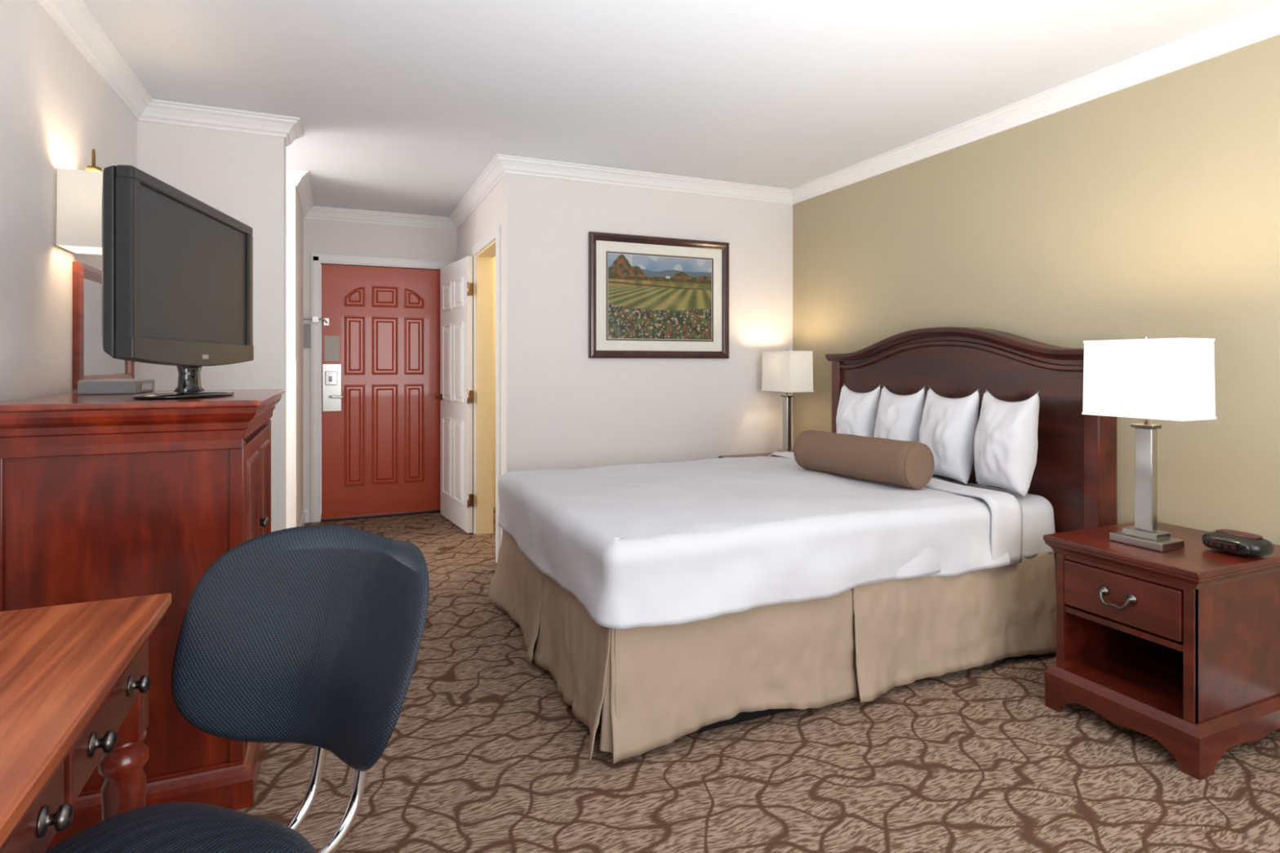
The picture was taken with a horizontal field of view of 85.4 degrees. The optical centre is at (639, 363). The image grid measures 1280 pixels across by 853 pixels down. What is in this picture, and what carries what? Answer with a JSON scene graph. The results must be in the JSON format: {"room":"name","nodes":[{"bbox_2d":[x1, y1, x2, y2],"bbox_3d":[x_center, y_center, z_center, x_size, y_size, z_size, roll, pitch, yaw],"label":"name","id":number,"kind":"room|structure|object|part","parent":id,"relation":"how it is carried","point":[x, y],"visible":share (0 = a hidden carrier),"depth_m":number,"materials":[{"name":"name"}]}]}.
{"room":"hotel room","nodes":[
{"label":"hotel room","id":0,"kind":"room"},
{"bbox_2d":[0,0,137,401],"bbox_3d":[-1.289,0.010,0.693,0.148,2.460,5.500,0,0,-24],"label":"wall","id":1,"kind":"structure","parent":0,"point":[55,108],"depth_m":2.23,"materials":[{"name":"white paint"}]},
{"bbox_2d":[56,148,102,254],"bbox_3d":[-1.891,-0.566,2.395,0.161,0.352,0.180,0,0,-23],"label":"wall sconce","id":2,"kind":"object","parent":1,"relation":"attached to","point":[79,192],"depth_m":2.31,"materials":[{"name":"fabric"}]},
{"bbox_3d":[-2.129,-0.135,2.776,0.027,0.450,0.710,0,0,-23],"label":"frame","id":3,"kind":"part","parent":1,"relation":"part of","materials":[{"name":"brown wood"}]},
{"bbox_3d":[-2.137,-0.135,2.773,0.009,0.390,0.650,0,0,-23],"label":"glass","id":4,"kind":"part","parent":1,"relation":"part of","materials":[{"name":"mirror"}]},
{"bbox_2d":[299,509,308,526],"bbox_3d":[-1.570,1.190,1.716,1.090,0.100,7.600,0,0,-24],"label":"baseboard","id":5,"kind":"structure","parent":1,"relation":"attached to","point":[304,518],"depth_m":5.39,"materials":[{"name":"wood"}]},
{"bbox_2d":[137,120,285,532],"bbox_3d":[-2.342,0.010,3.316,1.150,2.460,0.150,0,0,-24],"label":"wall","id":6,"kind":"structure","parent":0,"point":[240,175],"depth_m":3.41,"materials":[{"name":"white paint"}]},
{"bbox_2d":[277,357,284,530],"bbox_3d":[-1.801,0.555,3.483,0.031,1.170,0.031,0,0,-24],"label":"trim","id":7,"kind":"structure","parent":6,"relation":"attached to","point":[281,361],"depth_m":3.47,"materials":[{"name":"white paint"}]},
{"bbox_2d":[285,185,303,528],"bbox_3d":[-2.936,0.010,4.683,1.150,2.460,1.070,0,0,-24],"label":"wall","id":8,"kind":"structure","parent":0,"point":[294,216],"depth_m":4.42,"materials":[{"name":"white paint"}]},
{"bbox_2d":[290,359,296,528],"bbox_3d":[-2.212,0.555,4.428,0.031,1.170,0.031,0,0,-24],"label":"trim","id":9,"kind":"structure","parent":8,"relation":"attached to","point":[293,362],"depth_m":4.41,"materials":[{"name":"white paint"}]},
{"bbox_2d":[303,217,457,522],"bbox_3d":[-1.866,0.010,5.797,4.000,2.460,0.120,0,0,-24],"label":"wall","id":10,"kind":"structure","parent":0,"point":[326,237],"depth_m":5.54,"materials":[{"name":"white paint"}]},
{"bbox_2d":[303,324,310,348],"bbox_3d":[-2.596,-0.215,5.410,0.047,0.190,0.006,0,0,-24],"label":"notice","id":11,"kind":"object","parent":10,"relation":"attached to","point":[306,326],"visible":1,"depth_m":5.41,"materials":[{"name":"grey plastic"}]},
{"bbox_2d":[311,315,318,322],"bbox_3d":[-2.528,-0.345,5.405,0.045,0.050,0.019,0,0,-24],"label":"bar mount","id":12,"kind":"object","parent":10,"relation":"attached to","point":[314,318],"visible":1,"depth_m":5.39,"materials":[{"name":"silver metal"}]},
{"bbox_2d":[302,317,327,323],"bbox_3d":[-2.533,-0.336,5.412,0.185,0.042,0.032,0,0,-35],"label":"bar","id":13,"kind":"object","parent":12,"relation":"attached to","point":[308,318],"visible":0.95,"depth_m":5.39,"materials":[{"name":"silver metal"}]},
{"bbox_2d":[344,384,364,486],"bbox_3d":[-2.286,0.575,5.561,0.155,0.810,0.017,0,0,-24],"label":"trim","id":14,"kind":"structure","parent":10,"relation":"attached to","point":[351,385],"depth_m":5.56,"materials":[{"name":"red paint"}]},
{"bbox_2d":[344,315,364,374],"bbox_3d":[-2.286,-0.145,5.561,0.155,0.470,0.017,0,0,-24],"label":"trim","id":15,"kind":"structure","parent":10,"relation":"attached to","point":[345,317],"depth_m":5.56,"materials":[{"name":"red paint"}]},
{"bbox_2d":[344,286,364,306],"bbox_3d":[-2.286,-0.540,5.561,0.155,0.160,0.017,0,0,-24],"label":"trim","id":16,"kind":"structure","parent":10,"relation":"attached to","point":[363,287],"depth_m":5.56,"materials":[{"name":"red paint"}]},
{"bbox_2d":[321,263,440,519],"bbox_3d":[-2.090,0.221,5.680,0.940,2.014,0.044,0,0,-24],"label":"door","id":17,"kind":"structure","parent":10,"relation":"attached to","point":[338,500],"depth_m":5.65,"materials":[{"name":"red paint"}]},
{"bbox_2d":[323,317,328,325],"bbox_3d":[-2.474,-0.330,5.475,0.040,0.060,0.025,0,0,-24],"label":"bar catch","id":18,"kind":"object","parent":17,"relation":"attached to","point":[325,318],"visible":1,"depth_m":5.46,"materials":[{"name":"silver metal"}]},
{"bbox_2d":[322,364,341,412],"bbox_3d":[-2.440,0.190,5.497,0.140,0.380,0.012,0,0,-24],"label":"lock plate","id":19,"kind":"object","parent":17,"relation":"attached to","point":[329,404],"visible":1,"depth_m":5.49,"materials":[{"name":"metal"}]},
{"bbox_2d":[324,371,337,385],"bbox_3d":[-2.439,0.115,5.482,0.090,0.110,0.016,0,0,-23],"label":"escutcheon","id":20,"kind":"object","parent":19,"relation":"attached to","point":[334,374],"depth_m":5.47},
{"bbox_2d":[328,395,342,398],"bbox_3d":[-2.400,0.262,5.479,0.104,0.027,0.055,0,0,-24],"label":"lever","id":21,"kind":"object","parent":19,"relation":"attached to","point":[330,396],"visible":1,"depth_m":5.46,"materials":[{"name":"silver metal"}]},
{"bbox_2d":[324,335,339,360],"bbox_3d":[-2.442,-0.120,5.501,0.110,0.200,0.003,0,0,-24],"label":"paper","id":22,"kind":"object","parent":17,"relation":"attached to","point":[331,344],"visible":1,"depth_m":5.50,"materials":[{"name":"paper"}]},
{"bbox_2d":[348,388,360,482],"bbox_3d":[-2.286,0.575,5.563,0.091,0.746,0.014,0,0,-24],"label":"panel field","id":23,"kind":"object","parent":17,"relation":"attached to","point":[354,394],"visible":1,"depth_m":5.56,"materials":[{"name":"red paint"}]},
{"bbox_2d":[348,320,360,370],"bbox_3d":[-2.286,-0.145,5.563,0.091,0.406,0.014,0,0,-24],"label":"panel field","id":24,"kind":"object","parent":17,"relation":"attached to","point":[354,326],"visible":1,"depth_m":5.56,"materials":[{"name":"red paint"}]},
{"bbox_2d":[348,290,360,302],"bbox_3d":[-2.286,-0.540,5.563,0.091,0.096,0.014,0,0,-24],"label":"panel field","id":25,"kind":"object","parent":17,"relation":"attached to","point":[355,296],"visible":1,"depth_m":5.56,"materials":[{"name":"red paint"}]},
{"bbox_2d":[376,388,393,480],"bbox_3d":[-2.078,0.575,5.653,0.136,0.746,0.014,0,0,-24],"label":"panel field","id":26,"kind":"object","parent":17,"relation":"attached to","point":[384,397],"visible":1,"depth_m":5.65,"materials":[{"name":"red paint"}]},
{"bbox_2d":[376,320,393,370],"bbox_3d":[-2.078,-0.145,5.653,0.136,0.406,0.014,0,0,-24],"label":"panel field","id":27,"kind":"object","parent":17,"relation":"attached to","point":[384,329],"visible":1,"depth_m":5.65,"materials":[{"name":"red paint"}]},
{"bbox_2d":[376,289,393,303],"bbox_3d":[-2.078,-0.545,5.653,0.136,0.106,0.014,0,0,-24],"label":"panel field","id":28,"kind":"object","parent":17,"relation":"attached to","point":[382,296],"visible":1,"depth_m":5.65,"materials":[{"name":"red paint"}]},
{"bbox_2d":[408,387,419,478],"bbox_3d":[-1.869,0.575,5.744,0.091,0.746,0.014,0,0,-24],"label":"panel field","id":29,"kind":"object","parent":17,"relation":"attached to","point":[413,393],"visible":1,"depth_m":5.74,"materials":[{"name":"red paint"}]},
{"bbox_2d":[408,321,419,370],"bbox_3d":[-1.869,-0.145,5.744,0.091,0.406,0.014,0,0,-24],"label":"panel field","id":30,"kind":"object","parent":17,"relation":"attached to","point":[413,326],"visible":1,"depth_m":5.74,"materials":[{"name":"red paint"}]},
{"bbox_2d":[408,292,419,304],"bbox_3d":[-1.869,-0.540,5.744,0.091,0.096,0.014,0,0,-24],"label":"panel field","id":31,"kind":"object","parent":17,"relation":"attached to","point":[413,299],"visible":1,"depth_m":5.74,"materials":[{"name":"red paint"}]},
{"bbox_2d":[311,253,453,522],"bbox_3d":[-2.068,0.190,5.629,1.088,2.100,0.026,0,0,-24],"label":"door frame","id":32,"kind":"structure","parent":10,"relation":"attached to","point":[316,259],"depth_m":5.42,"materials":[{"name":"wood"}]},
{"bbox_2d":[371,384,397,484],"bbox_3d":[-2.077,0.575,5.652,0.200,0.810,0.017,0,0,-24],"label":"trim","id":33,"kind":"structure","parent":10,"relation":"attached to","point":[372,385],"depth_m":5.62,"materials":[{"name":"red paint"}]},
{"bbox_2d":[371,316,397,374],"bbox_3d":[-2.077,-0.145,5.652,0.200,0.470,0.017,0,0,-24],"label":"trim","id":34,"kind":"structure","parent":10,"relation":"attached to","point":[372,317],"depth_m":5.63,"materials":[{"name":"red paint"}]},
{"bbox_2d":[371,285,397,307],"bbox_3d":[-2.077,-0.545,5.652,0.200,0.170,0.017,0,0,-24],"label":"trim","id":35,"kind":"structure","parent":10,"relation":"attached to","point":[372,286],"depth_m":5.64,"materials":[{"name":"red paint"}]},
{"bbox_2d":[404,384,423,482],"bbox_3d":[-1.868,0.575,5.743,0.155,0.810,0.017,0,0,-24],"label":"trim","id":36,"kind":"structure","parent":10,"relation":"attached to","point":[405,385],"depth_m":5.74,"materials":[{"name":"red paint"}]},
{"bbox_2d":[404,317,423,374],"bbox_3d":[-1.868,-0.145,5.743,0.155,0.470,0.017,0,0,-24],"label":"trim","id":37,"kind":"structure","parent":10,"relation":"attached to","point":[405,318],"depth_m":5.74,"materials":[{"name":"red paint"}]},
{"bbox_2d":[404,288,423,308],"bbox_3d":[-1.868,-0.540,5.743,0.155,0.160,0.017,0,0,-24],"label":"trim","id":38,"kind":"structure","parent":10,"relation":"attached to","point":[405,290],"depth_m":5.73,"materials":[{"name":"red paint"}]},
{"bbox_2d":[493,256,495,507],"bbox_3d":[-0.766,0.011,6.202,1.459,2.459,0.011,0,0,-24],"label":"lining","id":39,"kind":"object","parent":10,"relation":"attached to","point":[494,258],"visible":0.02,"depth_m":5.98,"materials":[{"name":"wood"}]},
{"bbox_2d":[457,173,526,544],"bbox_3d":[-1.115,0.010,5.022,0.120,2.460,1.900,0,0,-24],"label":"wall","id":40,"kind":"structure","parent":0,"point":[505,205],"depth_m":4.17,"materials":[{"name":"white paint"}]},
{"bbox_2d":[442,416,451,497],"bbox_3d":[-1.524,0.730,5.477,0.011,0.620,0.230,0,0,-31],"label":"trim","id":41,"kind":"structure","parent":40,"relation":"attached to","point":[443,417],"depth_m":5.46,"materials":[{"name":"wood"}]},
{"bbox_2d":[442,324,451,400],"bbox_3d":[-1.524,-0.010,5.477,0.011,0.600,0.230,0,0,-31],"label":"trim","id":42,"kind":"structure","parent":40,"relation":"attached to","point":[447,325],"depth_m":5.46,"materials":[{"name":"wood"}]},
{"bbox_2d":[442,281,451,311],"bbox_3d":[-1.524,-0.530,5.477,0.011,0.220,0.230,0,0,-31],"label":"trim","id":43,"kind":"structure","parent":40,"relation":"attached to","point":[449,282],"depth_m":5.46,"materials":[{"name":"wood"}]},
{"bbox_2d":[440,256,474,533],"bbox_3d":[-1.419,0.224,5.337,0.046,2.008,0.781,0,0,-31],"label":"leaf","id":44,"kind":"object","parent":40,"relation":"attached to","point":[457,513],"depth_m":5.21,"materials":[{"name":"wood"}]},
{"bbox_3d":[-1.523,0.730,5.478,0.009,0.556,0.166,0,0,-31],"label":"panel field","id":45,"kind":"part","parent":44,"relation":"part of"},
{"bbox_3d":[-1.523,-0.010,5.478,0.009,0.536,0.166,0,0,-31],"label":"panel field","id":46,"kind":"part","parent":44,"relation":"part of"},
{"bbox_3d":[-1.523,-0.530,5.478,0.009,0.156,0.166,0,0,-31],"label":"panel field","id":47,"kind":"part","parent":44,"relation":"part of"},
{"bbox_3d":[-1.365,0.730,5.211,0.009,0.556,0.166,0,0,-31],"label":"panel field","id":48,"kind":"part","parent":44,"relation":"part of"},
{"bbox_3d":[-1.365,-0.010,5.211,0.009,0.536,0.166,0,0,-31],"label":"panel field","id":49,"kind":"part","parent":44,"relation":"part of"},
{"bbox_3d":[-1.365,-0.530,5.211,0.009,0.156,0.166,0,0,-31],"label":"panel field","id":50,"kind":"part","parent":44,"relation":"part of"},
{"bbox_2d":[466,493,469,507],"bbox_3d":[-1.243,0.990,5.015,0.014,0.100,0.014,0,0,-31],"label":"pin","id":51,"kind":"object","parent":44,"relation":"attached to","point":[468,495],"depth_m":5.01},
{"bbox_2d":[466,390,469,404],"bbox_3d":[-1.243,0.240,5.015,0.014,0.100,0.014,0,0,-31],"label":"pin","id":52,"kind":"object","parent":44,"relation":"attached to","point":[468,391],"depth_m":5.01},
{"bbox_2d":[466,281,469,296],"bbox_3d":[-1.243,-0.540,5.015,0.014,0.100,0.014,0,0,-31],"label":"pin","id":53,"kind":"object","parent":44,"relation":"attached to","point":[468,282],"depth_m":5.01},
{"bbox_3d":[-1.222,0.240,5.017,0.034,0.090,0.030,0,0,-31],"label":"hinge","id":54,"kind":"part","parent":44,"relation":"part of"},
{"bbox_3d":[-1.222,0.990,5.017,0.034,0.090,0.030,0,0,-31],"label":"hinge","id":55,"kind":"part","parent":44,"relation":"part of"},
{"bbox_3d":[-1.222,-0.540,5.017,0.034,0.090,0.030,0,0,-31],"label":"hinge","id":56,"kind":"part","parent":44,"relation":"part of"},
{"bbox_2d":[453,418,463,504],"bbox_3d":[-1.365,0.730,5.211,0.011,0.620,0.230,0,0,-31],"label":"trim","id":57,"kind":"structure","parent":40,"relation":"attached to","point":[455,420],"depth_m":5.12,"materials":[{"name":"wood"}]},
{"bbox_2d":[453,321,463,403],"bbox_3d":[-1.365,-0.010,5.211,0.011,0.600,0.230,0,0,-31],"label":"trim","id":58,"kind":"structure","parent":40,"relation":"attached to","point":[461,322],"depth_m":5.12,"materials":[{"name":"wood"}]},
{"bbox_2d":[453,276,463,308],"bbox_3d":[-1.365,-0.530,5.211,0.011,0.220,0.230,0,0,-31],"label":"trim","id":59,"kind":"structure","parent":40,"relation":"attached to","point":[460,278],"depth_m":5.12,"materials":[{"name":"wood"}]},
{"bbox_2d":[475,240,495,534],"bbox_3d":[-0.983,0.225,4.719,0.120,2.030,0.760,0,0,-24],"label":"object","id":60,"kind":"structure","parent":40,"relation":"attached to","point":[484,259],"depth_m":5.05,"materials":[{"name":"paint"}]},
{"bbox_2d":[472,224,500,563],"bbox_3d":[-1.045,0.190,4.687,0.018,2.100,0.890,0,0,-23],"label":"door frame","id":61,"kind":"structure","parent":40,"relation":"attached to","point":[494,234],"depth_m":4.33,"materials":[{"name":"wood"}]},
{"bbox_2d":[505,358,511,472],"bbox_3d":[-0.785,0.555,4.143,0.031,1.170,0.031,0,0,-24],"label":"trim","id":62,"kind":"structure","parent":40,"relation":"attached to","point":[508,361],"depth_m":4.13,"materials":[{"name":"white paint"}]},
{"bbox_2d":[526,175,792,471],"bbox_3d":[0.180,0.010,4.614,1.930,2.460,0.120,0,0,-24],"label":"wall","id":63,"kind":"structure","parent":0,"point":[583,411],"depth_m":4.49,"materials":[{"name":"white paint"}]},
{"bbox_2d":[588,231,728,358],"bbox_3d":[0.142,-0.427,4.513,1.000,0.785,0.035,0,0,-24],"label":"framed picture","id":64,"kind":"object","parent":63,"relation":"attached to","point":[650,297],"visible":1,"depth_m":4.50,"materials":[{"name":"paper"}]},
{"bbox_2d":[608,253,711,339],"bbox_3d":[0.141,-0.427,4.517,0.744,0.535,0.001,0,0,-24],"label":"painting","id":65,"kind":"object","parent":64,"relation":"attached to","point":[650,297],"depth_m":4.51},
{"bbox_2d":[83,0,1278,217],"bbox_3d":[-0.157,-1.270,2.330,4.970,0.100,8.200,0,0,-24],"label":"ceiling","id":66,"kind":"structure","parent":0,"point":[402,106],"depth_m":2.90,"materials":[{"name":"paint"}]},
{"bbox_2d":[235,507,1279,852],"bbox_3d":[-0.157,1.290,2.330,4.970,0.100,8.200,0,0,-24],"label":"floor","id":67,"kind":"structure","parent":0,"point":[483,753],"depth_m":2.09,"materials":[{"name":"carpet"}]},
{"bbox_2d":[0,593,171,852],"bbox_3d":[-0.950,0.860,0.721,0.532,0.760,1.380,0,0,-24],"label":"writing desk","id":68,"kind":"object","parent":67,"relation":"on","point":[75,681],"visible":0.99,"depth_m":1.09,"materials":[{"name":"brown wood"}]},
{"bbox_3d":[-0.733,0.589,0.793,0.012,0.097,0.380,0,0,-23],"label":"drawer","id":69,"kind":"part","parent":68,"relation":"part of","materials":[{"name":"brown wood"}]},
{"bbox_3d":[-0.755,0.590,0.900,0.032,0.036,0.036,0,0,-23],"label":"knob","id":70,"kind":"part","parent":68,"relation":"part of","materials":[{"name":"grey metal"}]},
{"bbox_3d":[-0.834,0.590,1.081,0.032,0.036,0.036,0,0,-23],"label":"knob","id":71,"kind":"part","parent":68,"relation":"part of","materials":[{"name":"grey metal"}]},
{"bbox_3d":[-0.897,0.589,1.169,0.012,0.097,0.380,0,0,-23],"label":"drawer","id":72,"kind":"part","parent":68,"relation":"part of","materials":[{"name":"brown wood"}]},
{"bbox_3d":[-1.011,0.985,1.360,0.080,0.510,0.080,0,0,-23],"label":"leg","id":73,"kind":"part","parent":68,"relation":"part of","materials":[{"name":"brown wood"}]},
{"bbox_3d":[-0.919,0.590,1.276,0.032,0.036,0.036,0,0,-23],"label":"knob","id":74,"kind":"part","parent":68,"relation":"part of","materials":[{"name":"grey metal"}]},
{"bbox_2d":[0,388,284,850],"bbox_3d":[-1.547,0.671,2.247,0.645,1.138,0.965,0,0,-24],"label":"dresser","id":75,"kind":"object","parent":67,"relation":"on","point":[103,497],"visible":0.45,"depth_m":1.87,"materials":[{"name":"brown wood"}]},
{"bbox_2d":[77,378,154,395],"bbox_3d":[-1.809,0.079,2.408,0.162,0.047,0.260,0,0,-24],"label":"cable box","id":76,"kind":"object","parent":75,"relation":"on","point":[102,386],"visible":1,"depth_m":2.30,"materials":[{"name":"grey plastic"}]},
{"bbox_3d":[-1.396,0.670,1.843,0.600,0.900,0.013,0,0,-23],"label":"frame","id":77,"kind":"part","parent":75,"relation":"part of","materials":[{"name":"brown wood"}]},
{"bbox_3d":[-1.552,0.167,2.248,0.636,0.091,0.952,0,0,-23],"label":"crown moulding","id":78,"kind":"part","parent":75,"relation":"part of","materials":[{"name":"brown wood"}]},
{"bbox_3d":[-1.556,1.185,2.246,0.626,0.110,0.932,0,0,-23],"label":"moulding","id":79,"kind":"part","parent":75,"relation":"part of","materials":[{"name":"brown wood"}]},
{"bbox_2d":[102,164,253,399],"bbox_3d":[-1.410,-0.202,2.156,0.240,0.606,0.822,0,0,-10],"label":"flat-screen tv","id":80,"kind":"object","parent":75,"relation":"on","point":[177,269],"visible":1,"depth_m":1.99,"materials":[{"name":"black plastic"}]},
{"bbox_3d":[-1.145,0.690,1.979,0.032,0.940,0.037,0,0,-23],"label":"corner post","id":81,"kind":"part","parent":75,"relation":"part of","materials":[{"name":"brown wood"}]},
{"bbox_3d":[-1.232,0.525,2.175,0.028,0.570,0.382,0,0,-23],"label":"cabinet door","id":82,"kind":"part","parent":75,"relation":"part of","materials":[{"name":"brown wood"}]},
{"bbox_3d":[-1.215,0.525,2.183,0.010,0.470,0.282,0,0,-23],"label":"cabinet door mould","id":83,"kind":"part","parent":75,"relation":"part of","materials":[{"name":"brown wood"}]},
{"bbox_3d":[-1.387,0.525,2.531,0.028,0.570,0.382,0,0,-23],"label":"cabinet door","id":84,"kind":"part","parent":75,"relation":"part of","materials":[{"name":"brown wood"}]},
{"bbox_3d":[-1.273,0.540,2.338,0.028,0.026,0.026,0,0,-23],"label":"door knob","id":85,"kind":"part","parent":75,"relation":"part of","materials":[{"name":"grey metal"}]},
{"bbox_3d":[-1.295,0.540,2.390,0.028,0.026,0.026,0,0,-23],"label":"door knob","id":86,"kind":"part","parent":75,"relation":"part of","materials":[{"name":"grey metal"}]},
{"bbox_3d":[-1.370,0.525,2.538,0.010,0.470,0.282,0,0,-23],"label":"cabinet door mould","id":87,"kind":"part","parent":75,"relation":"part of","materials":[{"name":"brown wood"}]},
{"bbox_3d":[-1.474,0.690,2.734,0.032,0.940,0.050,0,0,-23],"label":"corner post","id":88,"kind":"part","parent":75,"relation":"part of","materials":[{"name":"brown wood"}]},
{"bbox_2d":[44,524,429,852],"bbox_3d":[-0.698,0.793,1.154,0.564,0.891,0.730,0,0,19],"label":"office chair","id":89,"kind":"object","parent":67,"relation":"on","point":[313,634],"visible":1,"depth_m":1.35,"materials":[{"name":"fabric"}]},
{"bbox_3d":[-0.763,0.815,1.030,0.470,0.079,0.450,0,0,19],"label":"seat","id":90,"kind":"part","parent":89,"relation":"part of","materials":[{"name":"fabric"}]},
{"bbox_3d":[-0.621,0.545,1.373,0.561,0.395,0.262,0,0,19],"label":"backrest","id":91,"kind":"part","parent":89,"relation":"part of","materials":[{"name":"fabric"}]},
{"bbox_2d":[320,509,440,522],"bbox_3d":[-2.087,1.233,5.673,0.948,0.014,0.130,0,0,-24],"label":"threshold","id":92,"kind":"object","parent":67,"relation":"on","point":[437,510],"visible":0.51,"depth_m":5.60,"materials":[{"name":"black plastic"}]},
{"bbox_2d":[718,453,771,457],"bbox_3d":[0.894,0.930,4.570,0.616,0.620,0.460,0,0,-24],"label":"nightstand","id":93,"kind":"object","parent":67,"relation":"on","point":[766,455],"visible":0.02,"depth_m":4.66,"materials":[{"name":"brown wood"}]},
{"bbox_2d":[761,348,813,453],"bbox_3d":[0.971,0.261,4.588,0.184,0.717,0.324,0,0,-24],"label":"table lamp","id":94,"kind":"object","parent":93,"relation":"on","point":[787,371],"visible":0.91,"depth_m":4.49,"materials":[{"name":"fabric"}]},
{"bbox_3d":[0.971,0.395,4.588,0.032,0.350,0.056,0,0,-23],"label":"stem","id":95,"kind":"part","parent":94,"relation":"part of","materials":[{"name":"silver metal"}]},
{"bbox_3d":[0.971,0.050,4.588,0.180,0.260,0.320,0,0,-23],"label":"lamp shade","id":96,"kind":"part","parent":94,"relation":"part of","materials":[{"name":"fabric"}]},
{"bbox_2d":[488,326,1116,764],"bbox_3d":[0.598,0.526,3.223,2.265,1.428,1.794,0,0,-24],"label":"bed","id":97,"kind":"object","parent":67,"relation":"on","point":[663,603],"visible":0.94,"depth_m":2.62,"materials":[{"name":"fabric"}]},
{"bbox_2d":[497,456,1010,629],"bbox_3d":[0.361,0.683,3.191,1.754,0.292,1.662,0,0,-23],"label":"comforter","id":98,"kind":"object","parent":97,"relation":"on","point":[655,545],"depth_m":2.56,"materials":[{"name":"white fabric"}]},
{"bbox_3d":[0.558,1.195,3.274,1.985,0.090,1.440,0,0,-23],"label":"frame rail","id":99,"kind":"part","parent":97,"relation":"part of","materials":[{"name":"beige fabric"}]},
{"bbox_3d":[1.273,0.614,4.364,0.115,1.252,0.070,0,0,-23],"label":"headboard post","id":100,"kind":"part","parent":97,"relation":"part of","materials":[{"name":"brown wood"}]},
{"bbox_2d":[835,382,880,437],"bbox_3d":[1.241,0.335,3.964,0.196,0.443,0.300,0,0,-24],"label":"pillow","id":101,"kind":"object","parent":97,"relation":"on","point":[856,412],"visible":0.52,"depth_m":3.87,"materials":[{"name":"fabric"}]},
{"bbox_2d":[793,430,934,488],"bbox_3d":[1.038,0.443,3.292,0.207,0.205,0.680,0,0,-31],"label":"bolster pillow","id":102,"kind":"object","parent":97,"relation":"on","point":[905,464],"visible":1,"depth_m":3.15,"materials":[{"name":"fabric"}]},
{"bbox_2d":[873,384,924,442],"bbox_3d":[1.369,0.335,3.669,0.198,0.443,0.310,0,0,-24],"label":"pillow","id":103,"kind":"object","parent":97,"relation":"on","point":[899,417],"visible":0.6,"depth_m":3.58,"materials":[{"name":"fabric"}]},
{"bbox_2d":[919,386,979,484],"bbox_3d":[1.487,0.335,3.347,0.207,0.443,0.333,0,0,-24],"label":"pillow","id":104,"kind":"object","parent":97,"relation":"on","point":[948,427],"visible":0.87,"depth_m":3.24,"materials":[{"name":"fabric"}]},
{"bbox_3d":[0.560,0.688,3.267,2.101,0.244,1.564,0,0,-23],"label":"mattress","id":105,"kind":"part","parent":97,"relation":"part of","materials":[{"name":"white fabric"}]},
{"bbox_3d":[1.585,0.400,3.622,0.045,1.080,1.660,0,0,-23],"label":"headboard panel","id":106,"kind":"part","parent":97,"relation":"part of","materials":[{"name":"brown wood"}]},
{"bbox_2d":[973,389,1039,497],"bbox_3d":[1.599,0.335,3.033,0.209,0.443,0.317,0,0,-24],"label":"pillow","id":107,"kind":"object","parent":97,"relation":"on","point":[1006,442],"visible":1,"depth_m":2.94,"materials":[{"name":"fabric"}]},
{"bbox_3d":[1.915,0.614,2.888,0.115,1.252,0.070,0,0,-23],"label":"headboard post","id":108,"kind":"part","parent":97,"relation":"part of","materials":[{"name":"brown wood"}]},
{"bbox_2d":[1043,521,1279,780],"bbox_3d":[1.835,0.930,2.406,0.616,0.620,0.500,0,0,-24],"label":"nightstand","id":109,"kind":"object","parent":67,"relation":"on","point":[1180,648],"visible":0.95,"depth_m":2.24,"materials":[{"name":"brown wood"}]},
{"bbox_3d":[1.592,0.776,2.301,0.025,0.157,0.372,0,0,-23],"label":"drawer","id":110,"kind":"part","parent":109,"relation":"part of","materials":[{"name":"brown wood"}]},
{"bbox_2d":[1081,334,1216,551],"bbox_3d":[1.735,0.261,2.379,0.184,0.717,0.324,0,0,-24],"label":"table lamp","id":111,"kind":"object","parent":109,"relation":"on","point":[1166,379],"visible":1,"depth_m":2.33,"materials":[{"name":"fabric"}]},
{"bbox_2d":[1142,418,1148,424],"bbox_3d":[1.735,0.153,2.379,0.036,0.110,0.036,0,0,-23],"label":"socket","id":112,"kind":"object","parent":111,"relation":"attached to","point":[1145,421],"depth_m":2.37,"materials":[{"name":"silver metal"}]},
{"bbox_3d":[1.735,0.395,2.379,0.032,0.350,0.056,0,0,-23],"label":"stem","id":113,"kind":"part","parent":111,"relation":"part of","materials":[{"name":"silver metal"}]},
{"bbox_3d":[1.735,0.050,2.379,0.180,0.260,0.320,0,0,-23],"label":"lamp shade","id":114,"kind":"part","parent":111,"relation":"part of","materials":[{"name":"fabric"}]},
{"bbox_3d":[1.841,1.115,2.409,0.603,0.050,0.496,0,0,-23],"label":"moulding","id":115,"kind":"part","parent":109,"relation":"part of","materials":[{"name":"brown wood"}]},
{"bbox_3d":[1.842,0.661,2.409,0.601,0.038,0.492,0,0,-23],"label":"moulding","id":116,"kind":"part","parent":109,"relation":"part of","materials":[{"name":"brown wood"}]},
{"bbox_2d":[1201,528,1274,556],"bbox_3d":[1.952,0.586,2.272,0.138,0.066,0.176,0,0,-24],"label":"alarm clock","id":117,"kind":"object","parent":109,"relation":"on","point":[1231,541],"visible":1,"depth_m":2.23,"materials":[{"name":"black plastic"}]},
{"bbox_2d":[792,34,1279,545],"bbox_3d":[2.256,0.010,2.410,0.120,2.460,5.820,0,0,-24],"label":"wall","id":118,"kind":"structure","parent":0,"point":[1151,207],"depth_m":2.88,"materials":[{"name":"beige paint"}]},
{"bbox_2d":[37,0,1279,229],"bbox_3d":[-0.112,-1.176,2.350,4.270,0.087,7.600,0,0,-24],"label":"crown molding","id":119,"kind":"structure","parent":118,"relation":"attached to","point":[74,18],"depth_m":3.35,"materials":[{"name":"wood"}]}
]}

